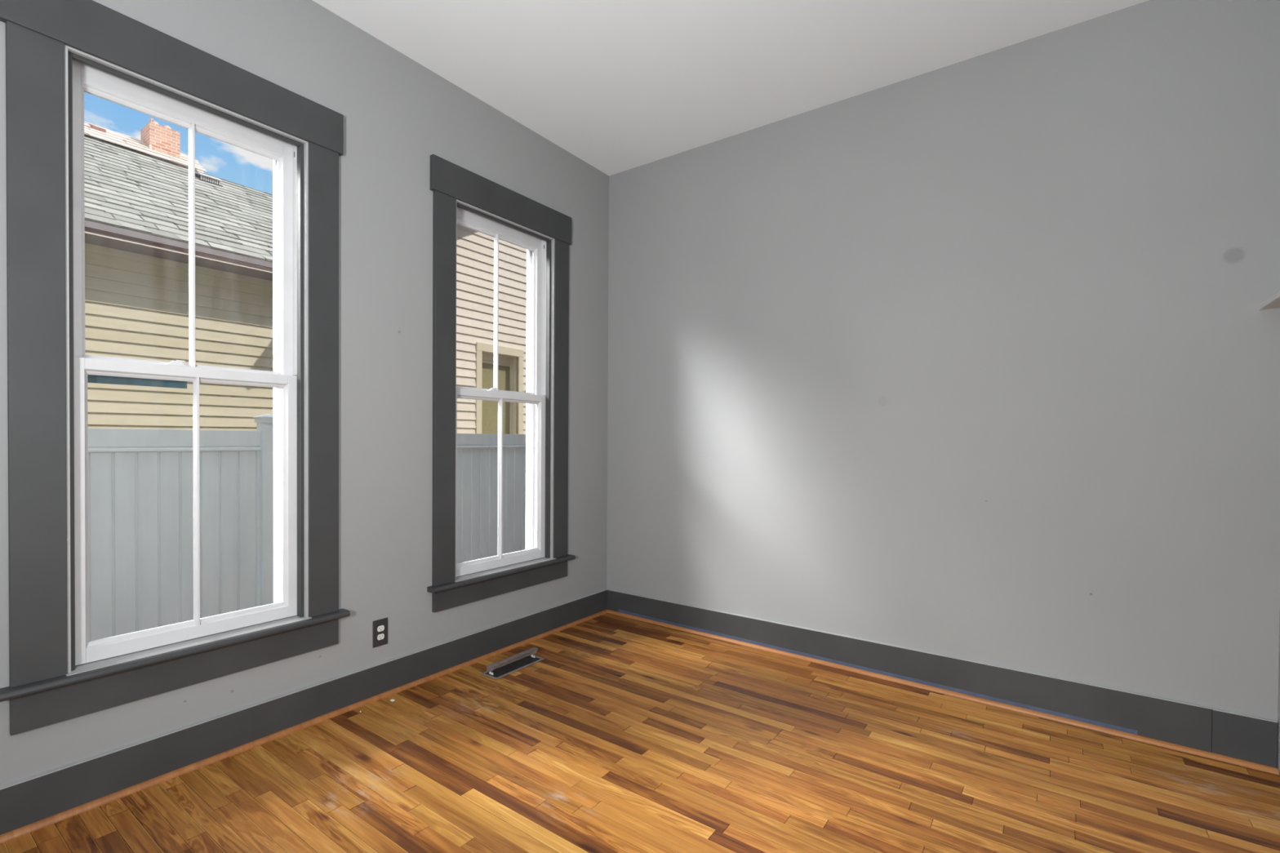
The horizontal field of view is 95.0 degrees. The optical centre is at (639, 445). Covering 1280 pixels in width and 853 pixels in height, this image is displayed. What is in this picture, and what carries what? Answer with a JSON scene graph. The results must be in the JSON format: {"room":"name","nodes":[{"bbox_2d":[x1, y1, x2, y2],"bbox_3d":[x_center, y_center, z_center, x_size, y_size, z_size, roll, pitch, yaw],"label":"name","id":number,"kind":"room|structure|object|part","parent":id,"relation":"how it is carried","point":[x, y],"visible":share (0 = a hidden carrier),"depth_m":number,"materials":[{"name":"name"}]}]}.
{"room":"empty room","nodes":[
{"label":"empty room","id":0,"kind":"room"},
{"bbox_2d":[0,0,608,786],"bbox_3d":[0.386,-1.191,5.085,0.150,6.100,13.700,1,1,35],"label":"wall","id":1,"kind":"structure","parent":0,"point":[398,113],"depth_m":2.73,"materials":[{"name":"grey paint"}]},
{"bbox_2d":[0,0,350,735],"bbox_3d":[-1.683,-0.284,2.213,0.292,2.306,1.044,1,1,35],"label":"window","id":2,"kind":"structure","parent":1,"relation":"in","point":[57,51],"depth_m":2.01,"materials":[{"name":"grey paint"}]},
{"bbox_3d":[-1.856,-0.268,1.807,0.022,1.991,0.124,1,1,35],"label":"casing","id":3,"kind":"part","parent":2,"relation":"part of","materials":[{"name":"grey paint"}]},
{"bbox_3d":[-1.690,-0.764,2.215,0.034,1.012,0.700,1,1,35],"label":"sash","id":4,"kind":"part","parent":2,"relation":"part of","materials":[{"name":"white paint"}]},
{"bbox_3d":[-1.746,-0.275,2.259,0.026,2.026,0.747,1,1,35],"label":"storm frame","id":5,"kind":"part","parent":2,"relation":"part of","materials":[{"name":"white paint"}]},
{"bbox_3d":[-1.664,0.213,2.203,0.034,1.011,0.704,1,1,35],"label":"sash","id":6,"kind":"part","parent":2,"relation":"part of","materials":[{"name":"white paint"}]},
{"bbox_3d":[-1.639,0.724,2.189,0.116,0.002,0.747,1,1,35],"label":"sill","id":7,"kind":"part","parent":2,"relation":"part of","materials":[{"name":"grey paint"}]},
{"bbox_3d":[-1.356,-0.273,2.510,0.022,1.991,0.124,1,1,35],"label":"casing","id":8,"kind":"part","parent":2,"relation":"part of","materials":[{"name":"grey paint"}]},
{"bbox_2d":[0,589,607,835],"bbox_3d":[-1.769,1.106,1.959,0.020,0.170,5.281,1,1,35],"label":"baseboard","id":9,"kind":"structure","parent":1,"relation":"attached to","point":[27,801],"depth_m":2.27,"materials":[{"name":"charcoal paint"},{"name":"orange-brown stained wood"}]},
{"bbox_2d":[0,609,607,844],"bbox_3d":[-1.754,1.169,1.948,0.018,0.018,5.280,1,1,35],"label":"trim","id":10,"kind":"structure","parent":1,"relation":"attached to","point":[6,837],"depth_m":2.26,"materials":[{"name":"wood"}]},
{"bbox_2d":[373,617,387,648],"bbox_3d":[-1.214,0.874,2.744,0.008,0.125,0.075,1,1,35],"label":"electrical outlet","id":11,"kind":"object","parent":1,"relation":"attached to","point":[380,626],"visible":1,"depth_m":2.74,"materials":[{"name":"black plastic"}]},
{"bbox_2d":[377,633,384,639],"bbox_3d":[-1.212,0.894,2.743,0.003,0.026,0.034,1,1,35],"label":"socket","id":12,"kind":"object","parent":11,"relation":"attached to","point":[380,636],"depth_m":2.74,"materials":[{"name":"white plastic"}]},
{"bbox_2d":[377,625,384,631],"bbox_3d":[-1.212,0.855,2.742,0.003,0.026,0.034,1,1,35],"label":"socket","id":13,"kind":"object","parent":11,"relation":"attached to","point":[380,628],"depth_m":2.74,"materials":[{"name":"white plastic"}]},
{"bbox_2d":[426,154,575,612],"bbox_3d":[-0.830,-0.308,3.411,0.292,2.295,1.044,1,1,35],"label":"window","id":14,"kind":"structure","parent":1,"relation":"in","point":[462,197],"depth_m":3.40,"materials":[{"name":"grey paint"}]},
{"bbox_3d":[-1.003,-0.287,3.005,0.022,1.991,0.124,1,1,35],"label":"casing","id":15,"kind":"part","parent":14,"relation":"part of","materials":[{"name":"grey paint"}]},
{"bbox_3d":[-0.893,-0.294,3.457,0.026,2.026,0.747,1,1,35],"label":"storm frame","id":16,"kind":"part","parent":14,"relation":"part of","materials":[{"name":"white paint"}]},
{"bbox_3d":[-0.837,-0.783,3.413,0.034,1.012,0.700,1,1,35],"label":"sash","id":17,"kind":"part","parent":14,"relation":"part of","materials":[{"name":"white paint"}]},
{"bbox_3d":[-0.811,0.195,3.401,0.034,1.011,0.704,1,1,35],"label":"sash","id":18,"kind":"part","parent":14,"relation":"part of","materials":[{"name":"white paint"}]},
{"bbox_3d":[-0.785,0.705,3.387,0.116,0.002,0.747,1,1,35],"label":"sill","id":19,"kind":"part","parent":14,"relation":"part of","materials":[{"name":"grey paint"}]},
{"bbox_3d":[-0.502,-0.292,3.708,0.022,1.991,0.124,1,1,35],"label":"casing","id":20,"kind":"part","parent":14,"relation":"part of","materials":[{"name":"grey paint"}]},
{"bbox_2d":[0,613,1279,852],"bbox_3d":[-0.451,1.241,1.013,3.268,0.090,5.332,1,1,35],"label":"floor","id":21,"kind":"structure","parent":0,"point":[628,735],"depth_m":2.14,"materials":[{"name":"brown wood"}]},
{"bbox_2d":[480,653,544,679],"bbox_3d":[-0.670,1.169,3.114,0.118,0.005,0.342,1,1,35],"label":"floor vent","id":22,"kind":"object","parent":21,"relation":"in","point":[508,668],"visible":0.99,"depth_m":3.10,"materials":[{"name":"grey metal"}]},
{"bbox_2d":[312,0,1148,175],"bbox_3d":[-0.373,-1.924,0.955,3.388,0.150,5.540,1,1,35],"label":"ceiling","id":23,"kind":"structure","parent":0,"point":[619,86],"depth_m":2.77,"materials":[{"name":"white paint"}]},
{"bbox_2d":[606,0,1279,742],"bbox_3d":[1.189,-0.280,3.181,3.388,3.170,0.120,1,1,35],"label":"wall","id":24,"kind":"structure","parent":0,"point":[977,358],"depth_m":2.77,"materials":[{"name":"grey paint"}]},
{"bbox_2d":[605,588,1277,768],"bbox_3d":[1.089,1.140,3.176,3.264,0.230,0.020,1,1,35],"label":"baseboard","id":25,"kind":"structure","parent":24,"relation":"attached to","point":[1250,738],"depth_m":2.73,"materials":[{"name":"grey paint"}]},
{"bbox_2d":[607,609,1279,775],"bbox_3d":[1.087,1.192,3.156,3.246,0.057,0.018,1,1,35],"label":"trim","id":26,"kind":"structure","parent":24,"relation":"attached to","point":[1094,727],"depth_m":2.75,"materials":[{"name":"wood"}]},
{"bbox_2d":[1276,611,1279,775],"bbox_3d":[0.948,-0.245,0.026,0.120,3.170,5.300,1,1,35],"label":"wall","id":27,"kind":"structure","parent":0,"point":[1278,698],"depth_m":2.22,"materials":[{"name":"grey paint"}]},
{"bbox_2d":[1259,290,1279,309],"bbox_3d":[2.076,-0.530,1.768,0.069,0.022,1.149,1,1,35],"label":"wall shelf","id":28,"kind":"object","parent":27,"relation":"attached to","point":[1273,301],"visible":1,"depth_m":2.16,"materials":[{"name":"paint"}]},
{"label":"outside","id":29,"kind":"structure","parent":0,"visible":0},
{"bbox_3d":[-12.518,1.715,12.884,29.850,0.050,50.000,1,1,35],"label":"ground","id":30,"kind":"structure","parent":29,"visible":0},
{"bbox_2d":[84,117,526,434],"bbox_3d":[-7.405,-2.657,8.597,9.550,8.854,17.000,1,1,35],"label":"house","id":31,"kind":"structure","parent":30,"relation":"on","point":[136,191],"depth_m":6.62,"materials":[{"name":"beige paint"}]},
{"bbox_2d":[88,124,106,133],"bbox_3d":[-7.756,-4.516,8.377,0.250,0.190,0.145,1,1,35],"label":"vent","id":32,"kind":"object","parent":31,"relation":"attached to","point":[91,126],"depth_m":8.30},
{"bbox_3d":[-5.747,-1.925,4.303,0.014,0.011,7.520,1,1,35],"label":"eave moulding","id":33,"kind":"part","parent":31,"relation":"part of","materials":[{"name":"white wood"}]},
{"bbox_2d":[195,171,222,186],"bbox_3d":[-6.520,-4.005,8.809,0.414,0.255,0.290,1,1,35],"label":"roof vent","id":34,"kind":"object","parent":31,"relation":"attached to","point":[198,175],"depth_m":8.68,"materials":[{"name":"metal"}]},
{"bbox_2d":[481,363,510,434],"bbox_3d":[-2.156,-0.501,8.678,0.007,1.405,0.595,1,1,35],"label":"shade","id":35,"kind":"object","parent":31,"relation":"hanging from","point":[489,408],"depth_m":8.67,"materials":[{"name":"beige fabric"}]},
{"bbox_3d":[-2.141,-0.568,8.666,0.035,1.540,0.695,1,1,35],"label":"sash","id":36,"kind":"part","parent":31,"relation":"part of","materials":[{"name":"beige paint"}]},
{"bbox_2d":[88,413,525,641],"bbox_3d":[-2.940,0.765,6.048,0.178,2.125,16.157,1,1,35],"label":"vinyl fence","id":37,"kind":"object","parent":30,"relation":"on","point":[140,482],"visible":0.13,"depth_m":4.97,"materials":[{"name":"white plastic"}]},
{"bbox_3d":[-3.416,0.794,5.381,0.130,2.075,0.130,1,1,35],"label":"post","id":38,"kind":"part","parent":37,"relation":"part of","materials":[{"name":"white plastic"}]},
{"bbox_3d":[-2.934,-0.050,6.046,0.063,0.182,16.000,1,1,35],"label":"rail","id":39,"kind":"part","parent":37,"relation":"part of","materials":[{"name":"white plastic"}]}
]}

